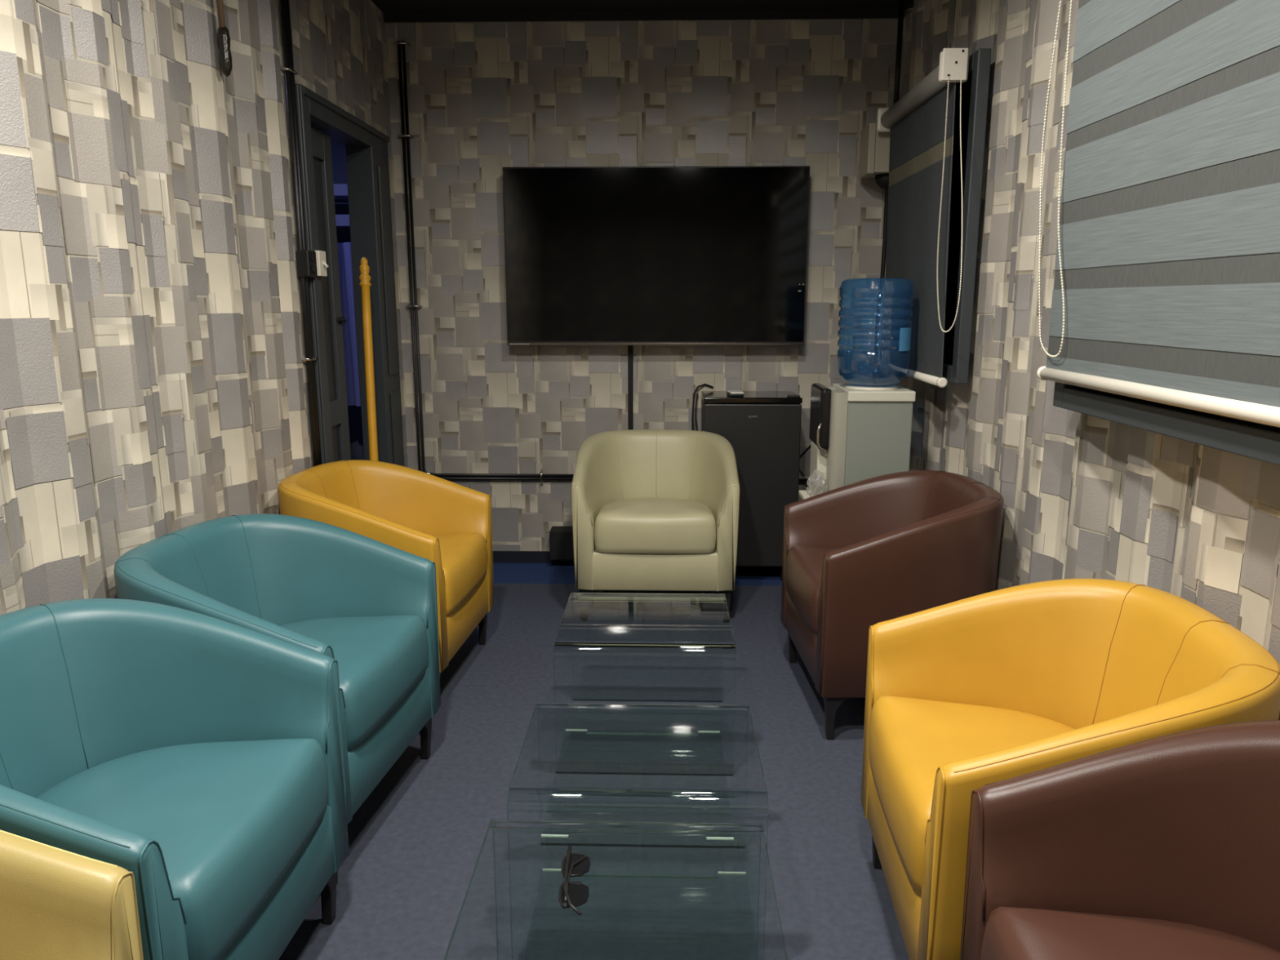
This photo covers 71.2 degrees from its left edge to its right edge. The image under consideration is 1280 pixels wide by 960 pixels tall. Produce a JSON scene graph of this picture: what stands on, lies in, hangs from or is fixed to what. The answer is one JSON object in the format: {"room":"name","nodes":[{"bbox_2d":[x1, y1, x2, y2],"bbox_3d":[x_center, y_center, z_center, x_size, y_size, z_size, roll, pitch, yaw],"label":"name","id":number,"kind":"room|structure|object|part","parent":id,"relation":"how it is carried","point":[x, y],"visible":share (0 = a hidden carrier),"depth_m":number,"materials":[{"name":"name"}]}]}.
{"room":"waiting room","nodes":[
{"label":"waiting room","id":0,"kind":"room"},
{"bbox_2d":[0,0,408,615],"bbox_3d":[-1.296,-0.270,1.410,0.096,2.600,6.000,0,11,2],"label":"wall","id":1,"kind":"structure","parent":0,"point":[153,383],"depth_m":2.25,"materials":[{"name":"beige paper"}]},
{"bbox_2d":[280,0,321,466],"bbox_3d":[-1.181,-0.768,3.143,0.034,2.300,0.090,0,11,2],"label":"conduit","id":2,"kind":"object","parent":1,"relation":"attached to","point":[290,73],"visible":0.8,"depth_m":3.10,"materials":[{"name":"black plastic"}]},
{"bbox_2d":[296,249,317,277],"bbox_3d":[-1.172,-0.761,3.152,0.048,0.093,0.075,0,11,2],"label":"socket","id":3,"kind":"object","parent":1,"relation":"attached to","point":[306,259],"visible":1,"depth_m":3.12,"materials":[{"name":"black plastic"}]},
{"bbox_2d":[294,84,404,466],"bbox_3d":[-1.213,-0.455,3.762,0.128,2.045,1.010,0,11,2],"label":"door","id":4,"kind":"structure","parent":1,"relation":"in","point":[320,121],"depth_m":3.74,"materials":[{"name":"grey wood"}]},
{"bbox_2d":[315,250,328,276],"bbox_3d":[-1.151,-0.786,3.249,0.039,0.090,0.066,0,11,2],"label":"light switch","id":5,"kind":"object","parent":4,"relation":"attached to","point":[322,265],"visible":0.88,"depth_m":3.23,"materials":[{"name":"beige plastic"}]},
{"bbox_3d":[-1.249,-0.374,3.545,0.012,1.770,0.220,0,11,2],"label":"panel","id":6,"kind":"part","parent":4,"relation":"part of","materials":[{"name":"grey wood"}]},
{"bbox_3d":[-1.144,-0.511,4.157,0.008,1.800,0.130,0,11,2],"label":"jamb panel","id":7,"kind":"part","parent":4,"relation":"part of","materials":[{"name":"grey wood"}]},
{"bbox_2d":[330,139,364,460],"bbox_3d":[-1.908,-0.702,4.094,1.262,2.400,3.000,0,11,2],"label":"wall","id":8,"kind":"structure","parent":0,"point":[338,150],"depth_m":5.42,"materials":[{"name":"blue"}]},
{"bbox_2d":[337,242,360,406],"bbox_3d":[-1.819,-0.836,4.845,0.800,0.870,0.107,0,11,2],"label":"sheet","id":9,"kind":"object","parent":8,"relation":"hanging from","point":[344,254],"visible":0.09,"depth_m":4.84,"materials":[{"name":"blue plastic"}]},
{"bbox_2d":[278,562,909,959],"bbox_3d":[-0.071,1.040,1.637,2.598,0.060,6.200,0,11,2],"label":"floor","id":10,"kind":"structure","parent":0,"point":[415,842],"depth_m":2.35,"materials":[{"name":"grey carpet"}]},
{"bbox_2d":[0,830,143,959],"bbox_3d":[-0.956,0.783,0.886,0.615,0.738,0.680,0,11,2],"label":"armchair","id":11,"kind":"object","parent":10,"relation":"on","point":[56,904],"visible":1,"depth_m":1.12,"materials":[{"name":"yellow leather"}]},
{"bbox_2d":[0,598,349,959],"bbox_3d":[-0.932,0.645,1.583,0.615,0.738,0.680,1,11,3],"label":"armchair","id":12,"kind":"object","parent":10,"relation":"on","point":[199,757],"visible":0.9,"depth_m":1.67,"materials":[{"name":"teal leather"}]},
{"bbox_2d":[35,738,328,959],"bbox_3d":[-0.872,0.625,1.575,0.494,0.175,0.504,1,11,3],"label":"seat cushion","id":13,"kind":"object","parent":12,"relation":"on","point":[228,819],"depth_m":1.56,"materials":[{"name":"teal leather"}]},
{"bbox_3d":[-0.688,0.884,1.890,0.071,0.148,0.092,1,11,3],"label":"leg","id":14,"kind":"part","parent":12,"relation":"part of","materials":[{"name":"black metal"}]},
{"bbox_2d":[113,513,440,884],"bbox_3d":[-0.909,0.503,2.294,0.615,0.738,0.680,1,11,7],"label":"armchair","id":15,"kind":"object","parent":10,"relation":"on","point":[366,604],"visible":0.59,"depth_m":2.38,"materials":[{"name":"teal leather"}]},
{"bbox_3d":[-0.717,0.851,2.060,0.071,0.148,0.092,1,11,7],"label":"leg","id":16,"kind":"part","parent":15,"relation":"part of","materials":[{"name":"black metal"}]},
{"bbox_2d":[279,615,428,750],"bbox_3d":[-0.849,0.485,2.282,0.494,0.175,0.504,1,11,7],"label":"seat cushion","id":17,"kind":"object","parent":15,"relation":"on","point":[381,660],"depth_m":2.24,"materials":[{"name":"teal leather"}]},
{"bbox_3d":[-0.646,0.746,2.584,0.071,0.148,0.092,1,11,7],"label":"leg","id":18,"kind":"part","parent":15,"relation":"part of","materials":[{"name":"black metal"}]},
{"bbox_2d":[359,257,378,461],"bbox_3d":[-1.108,-0.160,3.704,0.050,1.493,0.272,-2,11,-12],"label":"pole","id":19,"kind":"object","parent":10,"relation":"on","point":[365,284],"visible":0.64,"depth_m":3.68,"materials":[{"name":"yellow wood"}]},
{"bbox_2d":[277,459,493,712],"bbox_3d":[-0.886,0.332,3.155,0.615,0.738,0.680,1,11,5],"label":"armchair","id":20,"kind":"object","parent":10,"relation":"on","point":[446,523],"visible":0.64,"depth_m":3.22,"materials":[{"name":"yellow leather"}]},
{"bbox_2d":[432,533,488,615],"bbox_3d":[-0.826,0.313,3.146,0.494,0.175,0.504,1,11,5],"label":"seat cushion","id":21,"kind":"object","parent":20,"relation":"on","point":[464,556],"depth_m":3.09,"materials":[{"name":"yellow leather"}]},
{"bbox_3d":[-0.633,0.573,3.455,0.071,0.148,0.092,1,11,5],"label":"leg","id":22,"kind":"part","parent":20,"relation":"part of","materials":[{"name":"black metal"}]},
{"bbox_2d":[443,819,787,959],"bbox_3d":[-0.031,0.849,1.461,0.494,0.385,0.467,0,11,2],"label":"glass table","id":23,"kind":"object","parent":10,"relation":"on","point":[538,826],"visible":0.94,"depth_m":1.64,"materials":[{"name":"clear glass"}]},
{"bbox_2d":[558,845,591,915],"bbox_3d":[-0.105,0.644,1.440,0.048,0.017,0.168,0,11,-1],"label":"sunglasses","id":24,"kind":"object","parent":23,"relation":"on","point":[572,895],"visible":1,"depth_m":1.43,"materials":[{"name":"black plastic"}]},
{"bbox_3d":[-0.112,0.644,1.450,0.034,0.012,0.148,0,11,-1],"label":"frame","id":25,"kind":"part","parent":24,"relation":"part of","materials":[{"name":"black plastic"}]},
{"bbox_2d":[523,872,758,959],"bbox_3d":[0.001,0.778,1.446,0.380,0.006,0.438,0,11,2],"label":"shelf","id":26,"kind":"object","parent":23,"relation":"attached to","point":[744,873],"depth_m":1.66,"materials":[{"name":"clear glass"}]},
{"bbox_2d":[506,702,768,959],"bbox_3d":[0.001,0.751,1.954,0.500,0.385,0.437,0,11,2],"label":"glass table","id":27,"kind":"object","parent":10,"relation":"on","point":[540,798],"visible":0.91,"depth_m":1.72,"materials":[{"name":"clear glass"}]},
{"bbox_2d":[544,733,731,820],"bbox_3d":[0.001,0.644,1.933,0.370,0.006,0.408,0,11,2],"label":"shelf","id":28,"kind":"object","parent":27,"relation":"attached to","point":[564,734],"depth_m":2.13,"materials":[{"name":"clear glass"}]},
{"bbox_2d":[553,592,735,776],"bbox_3d":[0.019,0.597,2.727,0.500,0.385,0.485,0,11,2],"label":"glass table","id":29,"kind":"object","parent":10,"relation":"on","point":[562,649],"visible":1,"depth_m":2.47,"materials":[{"name":"clear glass"}]},
{"bbox_2d":[571,429,739,622],"bbox_3d":[0.069,0.182,3.911,0.680,0.738,0.615,0,11,2],"label":"armchair","id":30,"kind":"object","parent":10,"relation":"on","point":[653,509],"visible":1,"depth_m":3.67,"materials":[{"name":"beige leather"}]},
{"bbox_3d":[-0.207,0.514,3.751,0.092,0.148,0.071,0,11,2],"label":"leg","id":31,"kind":"part","parent":30,"relation":"part of","materials":[{"name":"black metal"}]},
{"bbox_2d":[594,497,716,554],"bbox_3d":[0.068,0.173,3.847,0.504,0.175,0.494,0,11,2],"label":"seat cushion","id":32,"kind":"object","parent":30,"relation":"on","point":[623,526],"depth_m":3.62,"materials":[{"name":"beige leather"}]},
{"bbox_3d":[0.333,0.517,3.737,0.092,0.148,0.071,0,11,2],"label":"leg","id":33,"kind":"part","parent":30,"relation":"part of","materials":[{"name":"black metal"}]},
{"bbox_2d":[701,391,802,581],"bbox_3d":[0.518,0.024,4.305,0.448,0.893,0.314,0,11,2],"label":"mini fridge","id":34,"kind":"object","parent":10,"relation":"on","point":[762,428],"visible":0.55,"depth_m":4.12,"materials":[{"name":"black metal"}]},
{"bbox_2d":[726,390,743,396],"bbox_3d":[0.441,-0.401,4.141,0.064,0.022,0.090,-1,11,-5],"label":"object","id":35,"kind":"object","parent":34,"relation":"on","point":[730,393],"visible":1,"depth_m":4.10,"materials":[{"name":"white plastic"}]},
{"bbox_3d":[0.518,-0.392,4.222,0.448,0.027,0.314,0,11,2],"label":"panel","id":36,"kind":"part","parent":34,"relation":"part of","materials":[{"name":"black plastic"}]},
{"bbox_2d":[798,382,915,499],"bbox_3d":[0.839,0.116,3.583,0.384,0.994,0.331,0,11,2],"label":"water dispenser","id":37,"kind":"object","parent":10,"relation":"on","point":[857,433],"visible":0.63,"depth_m":3.38,"materials":[{"name":"grey plastic"}]},
{"bbox_2d":[798,490,813,499],"bbox_3d":[0.682,0.076,3.539,0.072,0.020,0.253,0,11,2],"label":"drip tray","id":38,"kind":"object","parent":37,"relation":"on","point":[804,495],"depth_m":3.59,"materials":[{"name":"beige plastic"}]},
{"bbox_3d":[0.708,-0.253,3.515,0.042,0.235,0.260,0,11,2],"label":"panel","id":39,"kind":"part","parent":37,"relation":"part of","materials":[{"name":"black plastic"}]},
{"bbox_3d":[0.693,-0.161,3.404,0.041,0.116,0.012,3,12,13],"label":"handle","id":40,"kind":"part","parent":37,"relation":"part of","materials":[{"name":"silver metal"}]},
{"bbox_2d":[837,277,914,386],"bbox_3d":[0.900,-0.566,3.433,0.274,0.403,0.274,0,11,2],"label":"water bottle","id":41,"kind":"object","parent":37,"relation":"on","point":[905,334],"visible":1,"depth_m":3.37,"materials":[{"name":"blue plastic"}]},
{"bbox_2d":[781,470,1004,739],"bbox_3d":[0.818,0.370,2.963,0.615,0.738,0.680,0,11,-1],"label":"armchair","id":42,"kind":"object","parent":10,"relation":"on","point":[858,556],"visible":0.8,"depth_m":2.66,"materials":[{"name":"brown leather"}]},
{"bbox_3d":[0.582,0.608,3.280,0.071,0.148,0.092,0,11,-1],"label":"leg","id":43,"kind":"part","parent":42,"relation":"part of","materials":[{"name":"black metal"}]},
{"bbox_2d":[785,545,838,635],"bbox_3d":[0.757,0.350,2.958,0.494,0.175,0.504,0,11,-1],"label":"seat cushion","id":44,"kind":"object","parent":42,"relation":"on","point":[803,563],"depth_m":2.92,"materials":[{"name":"brown leather"}]},
{"bbox_3d":[0.596,0.713,2.751,0.071,0.148,0.092,0,11,-1],"label":"leg","id":45,"kind":"part","parent":42,"relation":"part of","materials":[{"name":"black metal"}]},
{"bbox_2d":[860,578,1279,959],"bbox_3d":[0.783,0.614,1.736,0.615,0.738,0.680,1,11,4],"label":"armchair","id":46,"kind":"object","parent":10,"relation":"on","point":[962,696],"visible":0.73,"depth_m":1.78,"materials":[{"name":"yellow leather"}]},
{"bbox_3d":[0.576,0.847,2.075,0.071,0.148,0.092,1,11,4],"label":"leg","id":47,"kind":"part","parent":46,"relation":"part of","materials":[{"name":"black metal"}]},
{"bbox_2d":[868,696,1075,895],"bbox_3d":[0.723,0.593,1.737,0.494,0.175,0.504,1,11,4],"label":"seat cushion","id":48,"kind":"object","parent":46,"relation":"on","point":[909,737],"depth_m":1.78,"materials":[{"name":"yellow leather"}]},
{"bbox_2d":[960,720,1279,959],"bbox_3d":[0.782,0.748,1.066,0.615,0.738,0.680,0,11,2],"label":"armchair","id":49,"kind":"object","parent":10,"relation":"on","point":[1165,847],"visible":1,"depth_m":1.28,"materials":[{"name":"brown leather"}]},
{"bbox_2d":[980,906,1279,959],"bbox_3d":[0.722,0.727,1.063,0.494,0.175,0.504,0,11,2],"label":"seat cushion","id":50,"kind":"object","parent":49,"relation":"on","point":[1006,933],"depth_m":1.23,"materials":[{"name":"brown leather"}]},
{"bbox_2d":[370,0,913,13],"bbox_3d":[-0.071,-1.568,1.118,2.598,0.060,6.200,0,11,2],"label":"ceiling","id":51,"kind":"structure","parent":0,"point":[384,6],"depth_m":3.96,"materials":[{"name":"black paint"}]},
{"bbox_2d":[216,0,232,76],"bbox_3d":[-1.185,-1.479,2.500,0.034,0.655,0.038,0,11,2],"label":"hanging cable","id":52,"kind":"object","parent":51,"relation":"hanging from","point":[223,35],"visible":1,"depth_m":2.54,"materials":[{"name":"brown plastic"}]},
{"bbox_2d":[385,12,905,551],"bbox_3d":[0.010,-0.856,4.357,2.558,2.600,0.082,0,11,2],"label":"wall","id":53,"kind":"structure","parent":0,"point":[484,98],"depth_m":4.21,"materials":[{"name":"beige paper"}]},
{"bbox_2d":[392,40,573,484],"bbox_3d":[-0.588,-0.990,4.279,1.092,2.067,0.030,0,11,2],"label":"conduit","id":54,"kind":"object","parent":53,"relation":"attached to","point":[445,476],"visible":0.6,"depth_m":4.32,"materials":[{"name":"black plastic"}]},
{"bbox_2d":[492,551,573,563],"bbox_3d":[0.009,0.397,4.558,2.358,0.062,0.008,0,11,2],"label":"baseboard","id":55,"kind":"structure","parent":53,"relation":"attached to","point":[503,557],"depth_m":4.57,"materials":[{"name":"black paint"}]},
{"bbox_2d":[549,526,573,560],"bbox_3d":[-0.383,0.318,4.499,0.130,0.150,0.114,0,11,2],"label":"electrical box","id":56,"kind":"object","parent":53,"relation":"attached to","point":[561,538],"visible":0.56,"depth_m":4.45,"materials":[{"name":"black plastic"}]},
{"bbox_2d":[627,345,633,430],"bbox_3d":[-0.046,-0.439,4.387,0.024,0.490,0.012,0,11,2],"label":"cable cover","id":57,"kind":"object","parent":53,"relation":"attached to","point":[630,388],"visible":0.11,"depth_m":4.38,"materials":[{"name":"black plastic"}]},
{"bbox_2d":[382,8,905,22],"bbox_3d":[0.009,-2.103,4.051,2.358,0.034,0.025,0,11,2],"label":"trim","id":58,"kind":"structure","parent":53,"relation":"attached to","point":[812,14],"depth_m":4.04,"materials":[{"name":"black paint"}]},
{"bbox_2d":[502,165,809,345],"bbox_3d":[0.072,-1.043,4.207,1.402,0.807,0.128,0,11,2],"label":"television","id":59,"kind":"object","parent":53,"relation":"attached to","point":[595,255],"visible":1,"depth_m":4.15,"materials":[{"name":"black plastic"}]},
{"bbox_2d":[691,383,713,431],"bbox_3d":[0.303,-0.238,4.403,0.119,0.471,0.028,-6,13,-27],"label":"power cord","id":60,"kind":"object","parent":53,"relation":"attached to","point":[703,384],"visible":0.66,"depth_m":4.36,"materials":[{"name":"black plastic"}]},
{"bbox_2d":[799,478,808,483],"bbox_3d":[0.602,0.002,4.447,0.470,0.021,0.022,0,11,2],"label":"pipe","id":61,"kind":"object","parent":53,"relation":"attached to","point":[801,480],"visible":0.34,"depth_m":4.43,"materials":[{"name":"black plastic"}]},
{"bbox_2d":[800,444,810,457],"bbox_3d":[0.776,-0.102,4.070,0.035,0.298,0.686,0,11,-2],"label":"power cord","id":62,"kind":"object","parent":53,"relation":"attached to","point":[809,446],"visible":0.27,"depth_m":4.11,"materials":[{"name":"black plastic"}]},
{"bbox_2d":[885,0,1279,719],"bbox_3d":[1.153,-0.257,1.345,0.096,2.600,6.000,0,11,2],"label":"wall","id":63,"kind":"structure","parent":0,"point":[1085,496],"depth_m":2.56,"materials":[{"name":"beige paper"}]},
{"bbox_2d":[858,123,889,189],"bbox_3d":[1.087,-1.472,3.997,0.172,0.327,0.180,0,11,2],"label":"electrical box","id":64,"kind":"object","parent":63,"relation":"attached to","point":[874,151],"visible":0.41,"depth_m":3.93,"materials":[{"name":"beige plastic"}]},
{"bbox_2d":[871,188,888,382],"bbox_3d":[1.109,-0.735,4.157,0.036,1.241,0.080,5,12,24],"label":"cable","id":65,"kind":"object","parent":64,"relation":"hanging from","point":[886,197],"visible":0.62,"depth_m":4.10,"materials":[{"name":"black plastic"}]},
{"bbox_2d":[893,0,904,104],"bbox_3d":[1.136,-1.843,3.932,0.023,0.500,0.033,5,12,24],"label":"pipe","id":66,"kind":"object","parent":63,"relation":"attached to","point":[901,2],"visible":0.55,"depth_m":3.92,"materials":[{"name":"black plastic"}]},
{"bbox_2d":[876,48,968,387],"bbox_3d":[1.049,-0.934,3.357,0.096,1.118,1.201,0,11,2],"label":"zebra blind","id":67,"kind":"object","parent":63,"relation":"attached to","point":[920,125],"visible":1,"depth_m":3.38,"materials":[{"name":"black fabric"}]},
{"bbox_3d":[1.083,-0.432,3.605,0.031,0.030,0.873,0,11,2],"label":"rail","id":68,"kind":"part","parent":67,"relation":"part of","materials":[{"name":"beige"}]},
{"bbox_3d":[1.024,-0.899,2.898,0.031,0.832,0.286,0,11,2],"label":"bead chain","id":69,"kind":"part","parent":67,"relation":"part of","materials":[{"name":"beige plastic"}]},
{"bbox_2d":[942,48,991,383],"bbox_3d":[1.136,-0.964,3.487,0.042,1.090,0.965,0,11,2],"label":"window","id":70,"kind":"structure","parent":63,"relation":"in","point":[975,91],"depth_m":3.08,"materials":[{"name":"grey metal"}]},
{"bbox_3d":[1.148,-0.964,3.487,0.006,0.980,0.855,0,11,2],"label":"pane","id":71,"kind":"part","parent":70,"relation":"part of","materials":[{"name":"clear glass"}]},
{"bbox_2d":[1036,0,1279,427],"bbox_3d":[0.996,-0.638,1.427,0.096,1.085,1.704,0,11,2],"label":"zebra blind","id":72,"kind":"object","parent":63,"relation":"attached to","point":[1166,288],"visible":1,"depth_m":1.70,"materials":[{"name":"grey fabric"}]},
{"bbox_3d":[1.012,-0.790,2.154,0.007,0.976,0.218,0,11,2],"label":"bead chain","id":73,"kind":"part","parent":72,"relation":"part of","materials":[{"name":"beige plastic"}]},
{"bbox_3d":[1.005,-0.115,1.487,0.031,0.030,1.583,0,11,2],"label":"rail","id":74,"kind":"part","parent":72,"relation":"part of","materials":[{"name":"beige"}]},
{"bbox_2d":[1053,382,1279,466],"bbox_3d":[1.062,-0.616,1.348,0.075,1.198,1.640,0,11,2],"label":"window","id":75,"kind":"structure","parent":63,"relation":"in","point":[1252,440],"depth_m":1.72,"materials":[{"name":"grey metal"}]},
{"bbox_3d":[-1.906,0.500,4.334,1.267,0.048,3.000,0,11,2],"label":"floor","id":76,"kind":"structure","parent":0,"visible":0},
{"bbox_2d":[333,183,350,231],"bbox_3d":[-1.884,-0.725,5.232,0.850,2.000,0.360,0,11,2],"label":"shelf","id":77,"kind":"object","parent":76,"relation":"on","point":[340,190],"visible":0.02,"depth_m":4.90,"materials":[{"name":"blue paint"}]}
]}

